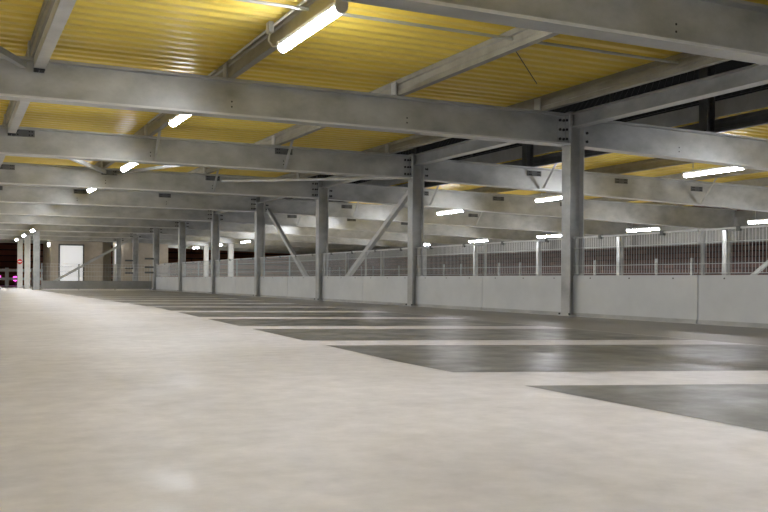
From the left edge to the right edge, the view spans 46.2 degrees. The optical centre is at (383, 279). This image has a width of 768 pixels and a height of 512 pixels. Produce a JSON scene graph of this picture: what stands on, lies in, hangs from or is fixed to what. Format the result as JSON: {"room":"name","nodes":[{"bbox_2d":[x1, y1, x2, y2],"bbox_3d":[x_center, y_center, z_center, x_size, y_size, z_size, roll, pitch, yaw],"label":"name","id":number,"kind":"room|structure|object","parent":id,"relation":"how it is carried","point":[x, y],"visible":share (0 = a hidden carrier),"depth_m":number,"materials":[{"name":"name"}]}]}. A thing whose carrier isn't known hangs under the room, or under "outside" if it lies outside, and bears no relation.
{"room":"parking garage","nodes":[
{"label":"parking garage","id":0,"kind":"room"},
{"bbox_2d":[43,241,167,287],"bbox_3d":[-15.995,-0.811,51.515,6.250,2.500,4.500,0,0,-26],"label":"wall","id":1,"kind":"structure","parent":0,"point":[92,250],"depth_m":49.81,"materials":[{"name":"beige concrete"}]},
{"bbox_2d":[58,244,83,280],"bbox_3d":[-16.838,-0.736,48.439,1.320,2.340,0.090,0,0,-26],"label":"door","id":2,"kind":"structure","parent":1,"relation":"in","point":[70,256],"depth_m":48.39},
{"bbox_2d":[0,243,289,284],"bbox_3d":[-23.177,-1.975,66.701,34.200,5.250,0.300,0,0,-26],"label":"wall","id":3,"kind":"structure","parent":0,"point":[8,251],"depth_m":70.34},
{"bbox_2d":[0,285,767,511],"bbox_3d":[-6.263,0.615,28.623,31.600,0.252,75.000,0,0,-26],"label":"floor","id":4,"kind":"structure","parent":0,"point":[118,400],"depth_m":3.61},
{"bbox_2d":[16,240,23,287],"bbox_3d":[-19.106,-0.837,47.205,0.340,2.517,0.280,0,0,-26],"label":"steel column","id":5,"kind":"structure","parent":4,"relation":"on","point":[19,242],"depth_m":47.17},
{"bbox_2d":[0,268,42,286],"bbox_3d":[-23.889,-0.154,51.817,8.000,1.100,0.160,0,0,-26],"label":"railing","id":6,"kind":"object","parent":4,"relation":"on","point":[6,278],"visible":0.5,"depth_m":52.70,"materials":[{"name":"metal"}]},
{"bbox_2d":[23,236,30,288],"bbox_3d":[-16.934,-0.825,42.702,0.340,2.517,0.280,0,0,-26],"label":"steel column","id":7,"kind":"structure","parent":4,"relation":"on","point":[27,239],"depth_m":42.69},
{"bbox_2d":[32,231,40,289],"bbox_3d":[-14.761,-0.813,38.199,0.340,2.517,0.280,0,0,-26],"label":"steel column","id":8,"kind":"structure","parent":4,"relation":"on","point":[36,234],"depth_m":38.18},
{"bbox_2d":[40,235,138,287],"bbox_3d":[-12.813,-0.803,39.339,4.150,2.483,0.100,0,0,-26],"label":"brace","id":9,"kind":"object","parent":4,"relation":"on","point":[136,236],"visible":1,"depth_m":39.41,"materials":[{"name":"metal"}]},
{"bbox_2d":[41,263,151,289],"bbox_3d":[-12.513,-0.113,39.307,4.640,1.140,0.160,0,0,-26],"label":"barrier","id":10,"kind":"object","parent":4,"relation":"on","point":[78,284],"visible":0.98,"depth_m":39.27,"materials":[{"name":"metal"}]},
{"bbox_2d":[116,238,120,280],"bbox_3d":[-14.575,-1.059,49.391,0.340,3.010,0.280,0,0,-26],"label":"steel column","id":11,"kind":"structure","parent":4,"relation":"on","point":[118,250],"depth_m":49.38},
{"bbox_2d":[125,233,138,280],"bbox_3d":[-12.560,-1.048,44.812,0.690,3.010,0.280,0,0,-26],"label":"steel column","id":12,"kind":"structure","parent":4,"relation":"on","point":[135,254],"depth_m":44.88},
{"bbox_2d":[145,228,159,289],"bbox_3d":[-10.387,-1.036,40.308,0.690,3.010,0.280,0,0,-26],"label":"steel column","id":13,"kind":"structure","parent":4,"relation":"on","point":[156,236],"depth_m":40.34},
{"bbox_2d":[155,277,167,290],"bbox_3d":[-9.693,0.173,39.247,0.056,0.600,2.470,0,0,-26],"label":"barrier","id":14,"kind":"object","parent":4,"relation":"on","point":[161,282],"visible":0.97,"depth_m":39.08,"materials":[{"name":"concrete"}]},
{"bbox_2d":[156,263,167,276],"bbox_3d":[-9.676,-0.417,39.253,0.070,0.573,2.470,0,0,-26],"label":"mesh fence","id":15,"kind":"object","parent":14,"relation":"on","point":[164,271],"visible":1,"depth_m":38.95,"materials":[{"name":"metal"}]},
{"bbox_2d":[167,277,177,290],"bbox_3d":[-8.610,0.178,37.002,0.056,0.600,2.470,0,0,-26],"label":"barrier","id":16,"kind":"object","parent":4,"relation":"on","point":[172,281],"visible":0.74,"depth_m":37.28,"materials":[{"name":"concrete"}]},
{"bbox_2d":[177,221,185,291],"bbox_3d":[-8.057,-1.024,35.881,0.340,3.010,0.280,0,0,-26],"label":"steel column","id":17,"kind":"structure","parent":4,"relation":"on","point":[182,225],"depth_m":35.87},
{"bbox_2d":[181,277,196,292],"bbox_3d":[-7.520,0.184,34.743,0.056,0.600,2.470,0,0,-26],"label":"barrier","id":18,"kind":"object","parent":4,"relation":"on","point":[189,284],"visible":0.99,"depth_m":34.67,"materials":[{"name":"concrete"}]},
{"bbox_2d":[182,261,196,275],"bbox_3d":[-7.503,-0.405,34.750,0.070,0.573,2.470,0,0,-26],"label":"mesh fence","id":19,"kind":"object","parent":18,"relation":"on","point":[183,263],"visible":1,"depth_m":35.00,"materials":[{"name":"metal"}]},
{"bbox_2d":[197,276,210,292],"bbox_3d":[-6.437,0.190,32.499,0.056,0.600,2.470,0,0,-26],"label":"barrier","id":20,"kind":"object","parent":4,"relation":"on","point":[203,283],"visible":0.74,"depth_m":32.62,"materials":[{"name":"concrete"}]},
{"bbox_2d":[197,260,210,275],"bbox_3d":[-6.421,-0.399,32.505,0.070,0.573,2.470,0,0,-26],"label":"mesh fence","id":21,"kind":"object","parent":20,"relation":"on","point":[199,266],"visible":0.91,"depth_m":33.02,"materials":[{"name":"metal"}]},
{"bbox_2d":[203,246,208,276],"bbox_3d":[-10.191,-0.714,51.507,0.340,2.369,0.280,0,0,-26],"label":"steel column","id":22,"kind":"structure","parent":4,"relation":"on","point":[205,248],"depth_m":51.49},
{"bbox_2d":[121,238,351,252],"bbox_3d":[-8.200,-2.058,52.464,13.885,0.820,0.220,0,0,-26],"label":"steel beam","id":23,"kind":"structure","parent":22,"relation":"on","point":[172,242],"depth_m":52.33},
{"bbox_2d":[209,211,219,293],"bbox_3d":[-5.884,-1.012,31.378,0.340,3.010,0.280,0,0,-26],"label":"steel column","id":24,"kind":"structure","parent":4,"relation":"on","point":[215,224],"depth_m":31.36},
{"bbox_2d":[214,276,234,294],"bbox_3d":[-5.347,0.196,30.240,0.056,0.600,2.470,0,0,-26],"label":"barrier","id":25,"kind":"object","parent":4,"relation":"on","point":[223,284],"visible":0.99,"depth_m":30.14,"materials":[{"name":"concrete"}]},
{"bbox_2d":[215,259,235,275],"bbox_3d":[-5.331,-0.394,30.247,0.070,0.573,2.470,0,0,-26],"label":"mesh fence","id":26,"kind":"object","parent":25,"relation":"on","point":[231,260],"visible":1,"depth_m":30.08,"materials":[{"name":"metal"}]},
{"bbox_2d":[228,243,233,275],"bbox_3d":[-8.018,-0.703,47.004,0.340,2.369,0.280,0,0,-26],"label":"steel column","id":27,"kind":"structure","parent":4,"relation":"on","point":[230,245],"depth_m":47.00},
{"bbox_2d":[139,234,387,249],"bbox_3d":[-6.027,-2.046,47.961,13.885,0.820,0.220,0,0,-26],"label":"steel beam","id":28,"kind":"structure","parent":27,"relation":"on","point":[142,236],"depth_m":47.85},
{"bbox_2d":[235,276,253,295],"bbox_3d":[-4.265,0.202,27.996,0.056,0.600,2.470,0,0,-26],"label":"barrier","id":29,"kind":"object","parent":4,"relation":"on","point":[244,285],"visible":0.76,"depth_m":28.19,"materials":[{"name":"concrete"}]},
{"bbox_2d":[235,257,253,275],"bbox_3d":[-4.248,-0.388,28.002,0.070,0.573,2.470,0,0,-26],"label":"mesh fence","id":30,"kind":"object","parent":29,"relation":"on","point":[244,259],"visible":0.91,"depth_m":28.36,"materials":[{"name":"metal"}]},
{"bbox_2d":[253,196,264,296],"bbox_3d":[-3.712,-1.000,26.875,0.340,3.010,0.280,0,0,-26],"label":"steel column","id":31,"kind":"structure","parent":4,"relation":"on","point":[260,214],"depth_m":26.85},
{"bbox_2d":[259,276,287,297],"bbox_3d":[-3.175,0.208,25.737,0.056,0.600,2.470,0,0,-26],"label":"barrier","id":32,"kind":"object","parent":4,"relation":"on","point":[269,286],"visible":0.97,"depth_m":25.66,"materials":[{"name":"concrete"}]},
{"bbox_2d":[259,256,287,275],"bbox_3d":[-3.158,-0.382,25.743,0.070,0.573,2.470,0,0,-26],"label":"mesh fence","id":33,"kind":"object","parent":32,"relation":"on","point":[262,271],"visible":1,"depth_m":25.71,"materials":[{"name":"metal"}]},
{"bbox_2d":[267,208,307,275],"bbox_3d":[-2.566,-0.798,24.958,0.100,2.622,4.103,0,0,-26],"label":"brace","id":34,"kind":"object","parent":4,"relation":"on","point":[270,213],"visible":0.64,"depth_m":25.32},
{"bbox_2d":[287,276,315,299],"bbox_3d":[-2.092,0.213,23.492,0.056,0.600,2.470,0,0,-26],"label":"barrier","id":35,"kind":"object","parent":4,"relation":"on","point":[299,287],"visible":0.95,"depth_m":23.62,"materials":[{"name":"concrete"}]},
{"bbox_2d":[288,254,315,275],"bbox_3d":[-2.075,-0.376,23.499,0.070,0.573,2.470,0,0,-26],"label":"mesh fence","id":36,"kind":"object","parent":35,"relation":"on","point":[310,260],"visible":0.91,"depth_m":23.47,"materials":[{"name":"metal"}]},
{"bbox_2d":[313,181,328,299],"bbox_3d":[-1.539,-0.989,22.371,0.340,3.010,0.280,0,0,-26],"label":"steel column","id":37,"kind":"structure","parent":4,"relation":"on","point":[322,204],"depth_m":22.36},
{"bbox_2d":[320,175,358,187],"bbox_3d":[-0.445,-2.373,20.120,0.180,0.210,4.984,0,0,-26],"label":"tie beam","id":38,"kind":"structure","parent":37,"relation":"attached to","point":[325,184],"depth_m":21.54,"materials":[{"name":"metal"}]},
{"bbox_2d":[321,276,362,302],"bbox_3d":[-1.002,0.219,21.233,0.056,0.600,2.470,0,0,-26],"label":"barrier","id":39,"kind":"object","parent":4,"relation":"on","point":[334,288],"visible":0.99,"depth_m":21.11,"materials":[{"name":"concrete"}]},
{"bbox_2d":[322,251,362,275],"bbox_3d":[-0.986,-0.370,21.240,0.070,0.573,2.470,0,0,-26],"label":"mesh fence","id":40,"kind":"object","parent":39,"relation":"on","point":[351,252],"visible":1,"depth_m":21.30,"materials":[{"name":"metal"}]},
{"bbox_2d":[345,190,407,275],"bbox_3d":[-0.315,-0.746,20.292,0.100,2.545,4.538,0,0,-26],"label":"brace","id":41,"kind":"object","parent":4,"relation":"on","point":[404,199],"visible":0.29,"depth_m":19.65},
{"bbox_2d":[362,276,407,305],"bbox_3d":[0.081,0.225,18.989,0.056,0.600,2.470,0,0,-26],"label":"barrier","id":42,"kind":"object","parent":4,"relation":"on","point":[390,290],"visible":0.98,"depth_m":19.06,"materials":[{"name":"concrete"}]},
{"bbox_2d":[363,248,407,275],"bbox_3d":[0.097,-0.364,18.995,0.070,0.573,2.470,0,0,-26],"label":"mesh fence","id":43,"kind":"object","parent":42,"relation":"on","point":[385,254],"visible":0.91,"depth_m":19.20,"materials":[{"name":"metal"}]},
{"bbox_2d":[405,154,423,305],"bbox_3d":[0.633,-0.977,17.868,0.340,3.010,0.280,0,0,-26],"label":"steel column","id":44,"kind":"structure","parent":4,"relation":"on","point":[415,185],"depth_m":17.85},
{"bbox_2d":[414,139,514,165],"bbox_3d":[1.727,-2.361,15.616,0.180,0.210,4.984,0,0,-26],"label":"tie beam","id":45,"kind":"structure","parent":44,"relation":"attached to","point":[471,146],"depth_m":16.43,"materials":[{"name":"metal"}]},
{"bbox_2d":[415,276,481,309],"bbox_3d":[1.170,0.231,16.730,0.056,0.600,2.470,0,0,-26],"label":"barrier","id":46,"kind":"object","parent":4,"relation":"on","point":[454,292],"visible":0.97,"depth_m":16.62,"materials":[{"name":"concrete"}]},
{"bbox_2d":[416,243,482,275],"bbox_3d":[1.187,-0.358,16.737,0.070,0.573,2.470,0,0,-26],"label":"mesh fence","id":47,"kind":"object","parent":46,"relation":"on","point":[461,245],"visible":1,"depth_m":16.75,"materials":[{"name":"metal"}]},
{"bbox_2d":[473,245,477,275],"bbox_3d":[4.252,-0.517,41.821,0.340,2.129,0.280,0,0,-26],"label":"steel column","id":48,"kind":"structure","parent":4,"relation":"on","point":[475,248],"depth_m":41.81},
{"bbox_2d":[186,221,482,245],"bbox_3d":[-1.682,-2.023,38.954,13.885,0.820,0.220,0,0,-26],"label":"steel beam","id":49,"kind":"structure","parent":48,"relation":"on","point":[198,225],"depth_m":38.69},
{"bbox_2d":[482,276,560,314],"bbox_3d":[2.253,0.237,14.486,0.056,0.600,2.470,0,0,-26],"label":"barrier","id":50,"kind":"object","parent":4,"relation":"on","point":[518,294],"visible":0.98,"depth_m":14.50,"materials":[{"name":"concrete"}]},
{"bbox_2d":[483,238,560,275],"bbox_3d":[2.270,-0.353,14.492,0.070,0.573,2.470,0,0,-26],"label":"mesh fence","id":51,"kind":"object","parent":50,"relation":"on","point":[547,240],"visible":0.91,"depth_m":14.73,"materials":[{"name":"metal"}]},
{"bbox_2d":[536,242,541,275],"bbox_3d":[6.425,-0.505,37.318,0.340,2.129,0.280,0,0,-26],"label":"steel column","id":52,"kind":"structure","parent":4,"relation":"on","point":[538,244],"depth_m":37.31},
{"bbox_2d":[220,211,545,241],"bbox_3d":[0.594,-2.051,34.238,13.885,0.900,0.693,0,0,-26],"label":"steel beam","id":53,"kind":"structure","parent":52,"relation":"on","point":[230,216],"depth_m":34.10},
{"bbox_2d":[557,111,584,315],"bbox_3d":[2.806,-0.965,13.365,0.340,3.010,0.280,0,0,-26],"label":"steel column","id":54,"kind":"structure","parent":4,"relation":"on","point":[573,154],"depth_m":13.35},
{"bbox_2d":[571,64,767,127],"bbox_3d":[3.900,-2.349,11.113,0.180,0.210,4.984,0,0,-26],"label":"tie beam","id":55,"kind":"structure","parent":54,"relation":"attached to","point":[754,75],"depth_m":11.44,"materials":[{"name":"metal"}]},
{"bbox_2d":[616,237,622,274],"bbox_3d":[8.598,-0.494,32.815,0.340,2.129,0.280,0,0,-26],"label":"steel column","id":56,"kind":"structure","parent":4,"relation":"on","point":[618,239],"depth_m":32.78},
{"bbox_2d":[265,199,628,236],"bbox_3d":[2.767,-2.039,29.735,13.885,0.900,0.693,0,0,-26],"label":"steel beam","id":57,"kind":"structure","parent":56,"relation":"on","point":[379,212],"depth_m":29.70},
{"bbox_2d":[572,275,698,323],"bbox_3d":[3.343,0.243,12.227,0.056,0.600,2.470,0,0,-26],"label":"barrier","id":58,"kind":"object","parent":4,"relation":"on","point":[663,298],"visible":0.98,"depth_m":12.06,"materials":[{"name":"concrete"}]},
{"bbox_2d":[573,229,698,274],"bbox_3d":[3.360,-0.347,12.233,0.070,0.573,2.470,0,0,-26],"label":"mesh fence","id":59,"kind":"object","parent":58,"relation":"on","point":[662,233],"visible":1,"depth_m":12.11,"materials":[{"name":"metal"}]},
{"bbox_2d":[623,258,721,274],"bbox_3d":[9.859,-0.072,30.649,0.106,1.300,4.960,0,0,-26],"label":"fence","id":60,"kind":"object","parent":4,"relation":"on","point":[719,269],"visible":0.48,"depth_m":30.30,"materials":[{"name":"metal"}]},
{"bbox_2d":[722,230,730,274],"bbox_3d":[10.770,-0.482,28.311,0.340,2.129,0.280,0,0,-26],"label":"steel column","id":61,"kind":"structure","parent":4,"relation":"on","point":[724,269],"depth_m":28.28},
{"bbox_2d":[329,183,736,230],"bbox_3d":[4.939,-2.027,25.232,13.885,0.900,0.693,0,0,-26],"label":"steel beam","id":62,"kind":"structure","parent":61,"relation":"on","point":[598,210],"depth_m":25.17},
{"bbox_2d":[697,275,767,327],"bbox_3d":[4.426,0.248,9.982,0.056,0.600,2.470,0,0,-26],"label":"barrier","id":63,"kind":"object","parent":4,"relation":"on","point":[727,300],"visible":1,"depth_m":10.58,"materials":[{"name":"concrete"}]},
{"bbox_2d":[699,225,767,274],"bbox_3d":[4.442,-0.341,9.989,0.070,0.573,2.470,0,0,-26],"label":"mesh fence","id":64,"kind":"object","parent":63,"relation":"on","point":[737,228],"visible":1,"depth_m":10.68,"materials":[{"name":"metal"}]},
{"bbox_3d":[12.943,-0.471,23.808,0.340,2.129,0.280,0,0,-26],"label":"steel column","id":65,"kind":"structure","parent":4,"relation":"on","visible":0},
{"bbox_2d":[424,160,767,211],"bbox_3d":[7.112,-2.016,20.728,13.885,0.900,0.693,0,0,-26],"label":"steel beam","id":66,"kind":"structure","parent":65,"relation":"on","point":[608,185],"depth_m":19.98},
{"bbox_2d":[522,144,533,166],"bbox_3d":[3.021,-3.249,19.014,0.215,1.750,0.190,0,0,-26],"label":"post","id":67,"kind":"object","parent":66,"relation":"on","point":[527,149],"visible":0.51,"depth_m":19.02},
{"bbox_2d":[291,210,767,261],"bbox_3d":[7.974,-1.683,35.042,0.100,1.000,67.800,0,0,-26],"label":"fascia beam","id":68,"kind":"structure","parent":66,"relation":"attached to","point":[741,217],"depth_m":32.57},
{"bbox_3d":[-5.845,-0.691,42.501,0.340,2.369,0.280,0,0,-26],"label":"steel column","id":69,"kind":"structure","parent":4,"relation":"on","visible":0},
{"bbox_2d":[160,228,429,248],"bbox_3d":[-3.854,-2.035,43.458,13.885,0.820,0.220,0,0,-26],"label":"steel beam","id":70,"kind":"structure","parent":69,"relation":"on","point":[166,231],"depth_m":43.10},
{"bbox_2d":[0,0,767,176],"bbox_3d":[-12.194,-2.766,24.155,17.000,0.050,70.120,0,0,-26],"label":"ceiling","id":71,"kind":"structure","parent":0,"point":[198,37],"depth_m":10.81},
{"bbox_2d":[2,0,54,125],"bbox_3d":[-10.960,-2.621,24.684,0.085,0.218,69.600,0,0,-26],"label":"steel beam","id":72,"kind":"structure","parent":71,"relation":"attached to","point":[47,5],"depth_m":9.30,"materials":[{"name":"metal"}]},
{"bbox_2d":[0,202,212,221],"bbox_3d":[-13.731,-2.388,27.589,17.180,0.653,0.220,0,0,-26],"label":"steel beam","id":73,"kind":"structure","parent":71,"relation":"attached to","point":[5,208],"depth_m":29.72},
{"bbox_2d":[0,184,256,211],"bbox_3d":[-11.558,-2.376,23.085,17.180,0.653,0.220,0,0,-26],"label":"steel beam","id":74,"kind":"structure","parent":71,"relation":"attached to","point":[8,193],"depth_m":25.13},
{"bbox_2d":[0,161,318,198],"bbox_3d":[-9.283,-2.367,18.369,17.180,0.659,0.693,0,0,-26],"label":"steel beam","id":75,"kind":"structure","parent":71,"relation":"attached to","point":[24,174],"depth_m":20.53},
{"bbox_2d":[222,177,394,181],"bbox_3d":[-1.792,-2.172,19.559,5.088,0.320,0.060,0,0,38],"label":"brace","id":76,"kind":"object","parent":75,"relation":"attached to","point":[343,178],"visible":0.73,"depth_m":19.42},
{"bbox_2d":[0,114,412,179],"bbox_3d":[-7.110,-2.355,13.866,17.180,0.659,0.693,0,0,-26],"label":"steel beam","id":77,"kind":"structure","parent":71,"relation":"attached to","point":[27,141],"depth_m":15.95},
{"bbox_2d":[69,159,105,173],"bbox_3d":[-6.124,-2.383,17.358,0.070,0.070,5.178,0,0,-1],"label":"brace","id":78,"kind":"object","parent":77,"relation":"attached to","point":[81,162],"visible":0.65,"depth_m":18.77,"materials":[{"name":"metal"}]},
{"bbox_2d":[115,165,181,173],"bbox_3d":[-3.976,-2.372,18.394,5.208,0.070,0.070,0,0,39],"label":"brace","id":79,"kind":"object","parent":77,"relation":"attached to","point":[162,166],"visible":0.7,"depth_m":19.32,"materials":[{"name":"metal"}]},
{"bbox_2d":[95,0,333,167],"bbox_3d":[-8.933,-2.610,25.662,0.085,0.218,69.600,0,0,-26],"label":"steel beam","id":80,"kind":"structure","parent":71,"relation":"attached to","point":[258,50],"depth_m":9.98,"materials":[{"name":"metal"}]},
{"bbox_2d":[169,114,190,126],"bbox_3d":[-2.902,-2.400,13.083,0.116,0.136,1.580,0,0,-26],"label":"ceiling light","id":81,"kind":"object","parent":80,"relation":"hanging from","point":[176,119],"visible":0.59,"depth_m":13.37,"materials":[{"name":"white"}]},
{"bbox_2d":[230,0,306,58],"bbox_3d":[-0.896,-2.645,8.832,0.026,0.026,4.300,0,0,-26],"label":"conduit","id":82,"kind":"object","parent":80,"relation":"attached to","point":[303,1],"visible":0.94,"depth_m":9.62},
{"bbox_2d":[266,21,275,46],"bbox_3d":[-1.149,-2.538,9.310,0.071,0.277,0.231,0,0,-38],"label":"junction box","id":83,"kind":"object","parent":82,"relation":"attached to","point":[269,25],"visible":0.9,"depth_m":9.32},
{"bbox_2d":[235,0,308,10],"bbox_3d":[-1.696,-2.584,8.113,2.290,0.048,0.056,0,0,-26],"label":"rod","id":84,"kind":"object","parent":80,"relation":"attached to","point":[249,1],"visible":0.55,"depth_m":8.43,"materials":[{"name":"metal"}]},
{"bbox_2d":[276,0,347,53],"bbox_3d":[-0.707,-2.388,8.535,0.116,0.136,1.580,0,0,-26],"label":"ceiling light","id":85,"kind":"object","parent":80,"relation":"hanging from","point":[335,9],"visible":0.98,"depth_m":8.36,"materials":[{"name":"white"}]},
{"bbox_2d":[340,13,512,39],"bbox_3d":[0.357,-2.574,9.104,2.370,0.048,0.056,0,0,-26],"label":"rod","id":86,"kind":"object","parent":80,"relation":"attached to","point":[344,14],"visible":0.85,"depth_m":9.12,"materials":[{"name":"metal"}]},
{"bbox_2d":[0,41,570,146],"bbox_3d":[-5.040,-2.341,9.576,17.180,0.653,0.220,0,0,-26],"label":"steel beam","id":87,"kind":"structure","parent":71,"relation":"attached to","point":[62,82],"depth_m":11.29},
{"bbox_2d":[8,101,29,135],"bbox_3d":[-4.991,-2.401,12.408,0.120,0.148,4.840,0,0,-26],"label":"strut","id":88,"kind":"object","parent":87,"relation":"attached to","point":[20,108],"visible":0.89,"depth_m":13.09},
{"bbox_2d":[187,27,558,173],"bbox_3d":[-6.844,-2.599,26.670,0.085,0.218,69.600,0,0,-26],"label":"steel beam","id":89,"kind":"structure","parent":71,"relation":"attached to","point":[489,50],"depth_m":10.76,"materials":[{"name":"metal"}]},
{"bbox_2d":[536,41,678,63],"bbox_3d":[2.451,-2.562,10.114,2.380,0.048,0.056,0,0,-26],"label":"rod","id":90,"kind":"object","parent":89,"relation":"attached to","point":[541,42],"visible":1,"depth_m":10.13,"materials":[{"name":"metal"}]},
{"bbox_2d":[275,53,729,177],"bbox_3d":[-4.745,-2.588,27.682,0.085,0.218,69.600,0,0,-26],"label":"ceiling purlin","id":91,"kind":"structure","parent":71,"relation":"attached to","point":[656,70],"depth_m":11.86,"materials":[{"name":"metal"}]},
{"bbox_2d":[340,0,767,64],"bbox_3d":[-2.868,-2.329,5.072,17.180,0.653,0.220,0,0,-26],"label":"steel beam","id":92,"kind":"structure","parent":71,"relation":"attached to","point":[737,30],"depth_m":7.46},
{"bbox_2d":[0,46,26,67],"bbox_3d":[-3.997,-2.372,7.298,0.070,0.070,5.286,0,0,0],"label":"brace","id":93,"kind":"object","parent":92,"relation":"attached to","point":[7,55],"visible":1,"depth_m":9.60,"materials":[{"name":"metal"}]},
{"bbox_2d":[34,0,76,72],"bbox_3d":[-2.818,-2.390,7.905,0.120,0.148,4.840,0,0,-26],"label":"strut","id":94,"kind":"object","parent":92,"relation":"attached to","point":[61,10],"visible":1,"depth_m":8.57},
{"bbox_2d":[290,206,767,275],"bbox_3d":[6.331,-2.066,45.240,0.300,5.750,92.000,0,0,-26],"label":"railing","id":95,"kind":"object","parent":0,"point":[678,251],"depth_m":37.32,"materials":[{"name":"metal"}]},
{"bbox_2d":[348,107,767,205],"bbox_3d":[2.922,-2.584,32.519,11.100,0.183,68.050,0,0,-26],"label":"ceiling","id":96,"kind":"structure","parent":0,"point":[761,131],"depth_m":20.57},
{"bbox_2d":[381,158,694,204],"bbox_3d":[-0.001,-2.497,31.081,0.085,0.210,67.600,0,0,-26],"label":"ceiling purlin","id":97,"kind":"structure","parent":96,"relation":"attached to","point":[655,163],"depth_m":19.81,"materials":[{"name":"metal"}]},
{"bbox_2d":[534,192,561,202],"bbox_3d":[4.240,-2.167,22.303,0.116,0.397,1.580,0,0,-26],"label":"ceiling light","id":98,"kind":"object","parent":97,"relation":"hanging from","point":[554,197],"visible":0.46,"depth_m":22.50,"materials":[{"name":"white"}]},
{"bbox_2d":[535,196,561,201],"bbox_3d":[4.239,-2.002,22.303,0.112,0.060,1.500,0,0,-26],"label":"diffuser","id":99,"kind":"object","parent":98,"relation":"attached to","point":[548,198],"depth_m":22.50,"materials":[{"name":"white"}]},
{"bbox_2d":[682,163,745,177],"bbox_3d":[6.479,-2.215,17.665,0.116,0.277,1.580,0,0,-26],"label":"ceiling light","id":100,"kind":"object","parent":97,"relation":"hanging from","point":[692,173],"visible":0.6,"depth_m":17.71,"materials":[{"name":"white"}]},
{"bbox_2d":[684,167,743,176],"bbox_3d":[6.478,-2.110,17.665,0.112,0.060,1.500,0,0,-26],"label":"diffuser","id":101,"kind":"object","parent":100,"relation":"attached to","point":[692,173],"depth_m":17.69,"materials":[{"name":"white"}]},
{"bbox_2d":[329,109,767,202],"bbox_3d":[-2.028,-2.535,30.104,0.085,0.210,67.600,0,0,-26],"label":"ceiling purlin","id":102,"kind":"structure","parent":96,"relation":"attached to","point":[756,118],"depth_m":14.65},
{"bbox_2d":[530,169,765,196],"bbox_3d":[2.025,-2.459,32.059,0.085,0.210,67.600,0,0,-26],"label":"ceiling purlin","id":103,"kind":"structure","parent":96,"relation":"attached to","point":[747,171],"depth_m":20.82,"materials":[{"name":"metal"}]},
{"bbox_2d":[646,202,685,205],"bbox_3d":[6.033,-2.385,33.993,0.085,0.210,67.600,0,0,-26],"label":"ceiling purlin","id":104,"kind":"structure","parent":96,"relation":"attached to","point":[646,202],"depth_m":28.21,"materials":[{"name":"metal"}]},
{"bbox_2d":[626,226,661,231],"bbox_3d":[8.401,-1.915,29.096,0.116,0.697,1.580,0,0,-26],"label":"ceiling light","id":105,"kind":"object","parent":104,"relation":"hanging from","point":[655,227],"visible":0.91,"depth_m":28.99,"materials":[{"name":"white"}]},
{"bbox_2d":[627,228,658,231],"bbox_3d":[8.399,-1.599,29.096,0.112,0.060,1.500,0,0,-26],"label":"diffuser","id":106,"kind":"object","parent":105,"relation":"attached to","point":[630,229],"depth_m":29.16,"materials":[{"name":"white"}]},
{"bbox_2d":[588,177,767,201],"bbox_3d":[4.051,-2.422,33.037,0.085,0.210,67.600,0,0,-26],"label":"ceiling purlin","id":107,"kind":"structure","parent":96,"relation":"attached to","point":[758,181],"depth_m":22.61,"materials":[{"name":"metal"}]},
{"bbox_3d":[2.898,-2.787,32.479,11.180,0.145,68.000,0,0,-26],"label":"roof slab","id":108,"kind":"structure","parent":0,"visible":0},
{"bbox_2d":[293,89,767,200],"bbox_3d":[-2.157,-2.780,30.041,0.035,0.255,68.000,0,0,-26],"label":"trim","id":109,"kind":"structure","parent":108,"relation":"attached to","point":[756,100],"depth_m":15.38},
{"bbox_2d":[562,70,698,121],"bbox_3d":[4.238,-3.488,16.825,0.058,1.230,5.000,0,0,-26],"label":"fence","id":110,"kind":"object","parent":109,"relation":"on","point":[612,96],"visible":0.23,"depth_m":16.13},
{"bbox_3d":[-20.573,-1.286,21.714,0.200,3.400,75.000,0,0,-26],"label":"wall","id":111,"kind":"structure","parent":0,"visible":0},
{"bbox_2d":[0,239,99,243],"bbox_3d":[-24.595,-2.353,50.105,17.180,0.468,0.220,0,0,-26],"label":"steel beam","id":112,"kind":"structure","parent":111,"relation":"attached to","point":[1,240],"depth_m":51.92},
{"bbox_2d":[0,235,116,241],"bbox_3d":[-22.422,-2.342,45.602,17.180,0.468,0.220,0,0,-26],"label":"steel beam","id":113,"kind":"structure","parent":111,"relation":"attached to","point":[12,237],"depth_m":48.17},
{"bbox_2d":[0,230,132,237],"bbox_3d":[-20.249,-2.330,41.099,17.180,0.468,0.220,0,0,-26],"label":"steel beam","id":114,"kind":"structure","parent":111,"relation":"attached to","point":[2,232],"depth_m":43.52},
{"bbox_2d":[0,223,153,233],"bbox_3d":[-18.077,-2.318,36.595,17.180,0.468,0.220,0,0,-26],"label":"steel beam","id":115,"kind":"structure","parent":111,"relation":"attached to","point":[3,226],"depth_m":38.88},
{"bbox_2d":[0,215,179,228],"bbox_3d":[-15.904,-2.307,32.092,17.180,0.468,0.220,0,0,-26],"label":"steel beam","id":116,"kind":"structure","parent":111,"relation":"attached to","point":[9,219],"depth_m":34.29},
{"bbox_3d":[15.116,-0.459,19.305,0.340,2.129,0.280,0,0,-26],"label":"steel column","id":117,"kind":"structure","parent":0,"visible":0},
{"bbox_2d":[585,121,767,170],"bbox_3d":[9.181,-1.965,16.438,13.885,0.820,0.220,0,0,-26],"label":"steel beam","id":118,"kind":"structure","parent":117,"relation":"on","point":[620,137],"depth_m":14.24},
{"bbox_2d":[699,65,714,132],"bbox_3d":[5.194,-3.237,14.511,0.215,1.750,0.190,0,0,-26],"label":"post","id":119,"kind":"object","parent":118,"relation":"on","point":[707,105],"visible":0.33,"depth_m":14.50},
{"bbox_3d":[-4.438,-0.564,59.834,0.340,2.129,0.280,0,0,-26],"label":"steel column","id":120,"kind":"structure","parent":0,"visible":0},
{"bbox_2d":[107,242,315,253],"bbox_3d":[-10.372,-2.070,56.968,13.885,0.820,0.220,0,0,-26],"label":"steel beam","id":121,"kind":"structure","parent":120,"relation":"on","point":[169,245],"depth_m":57.73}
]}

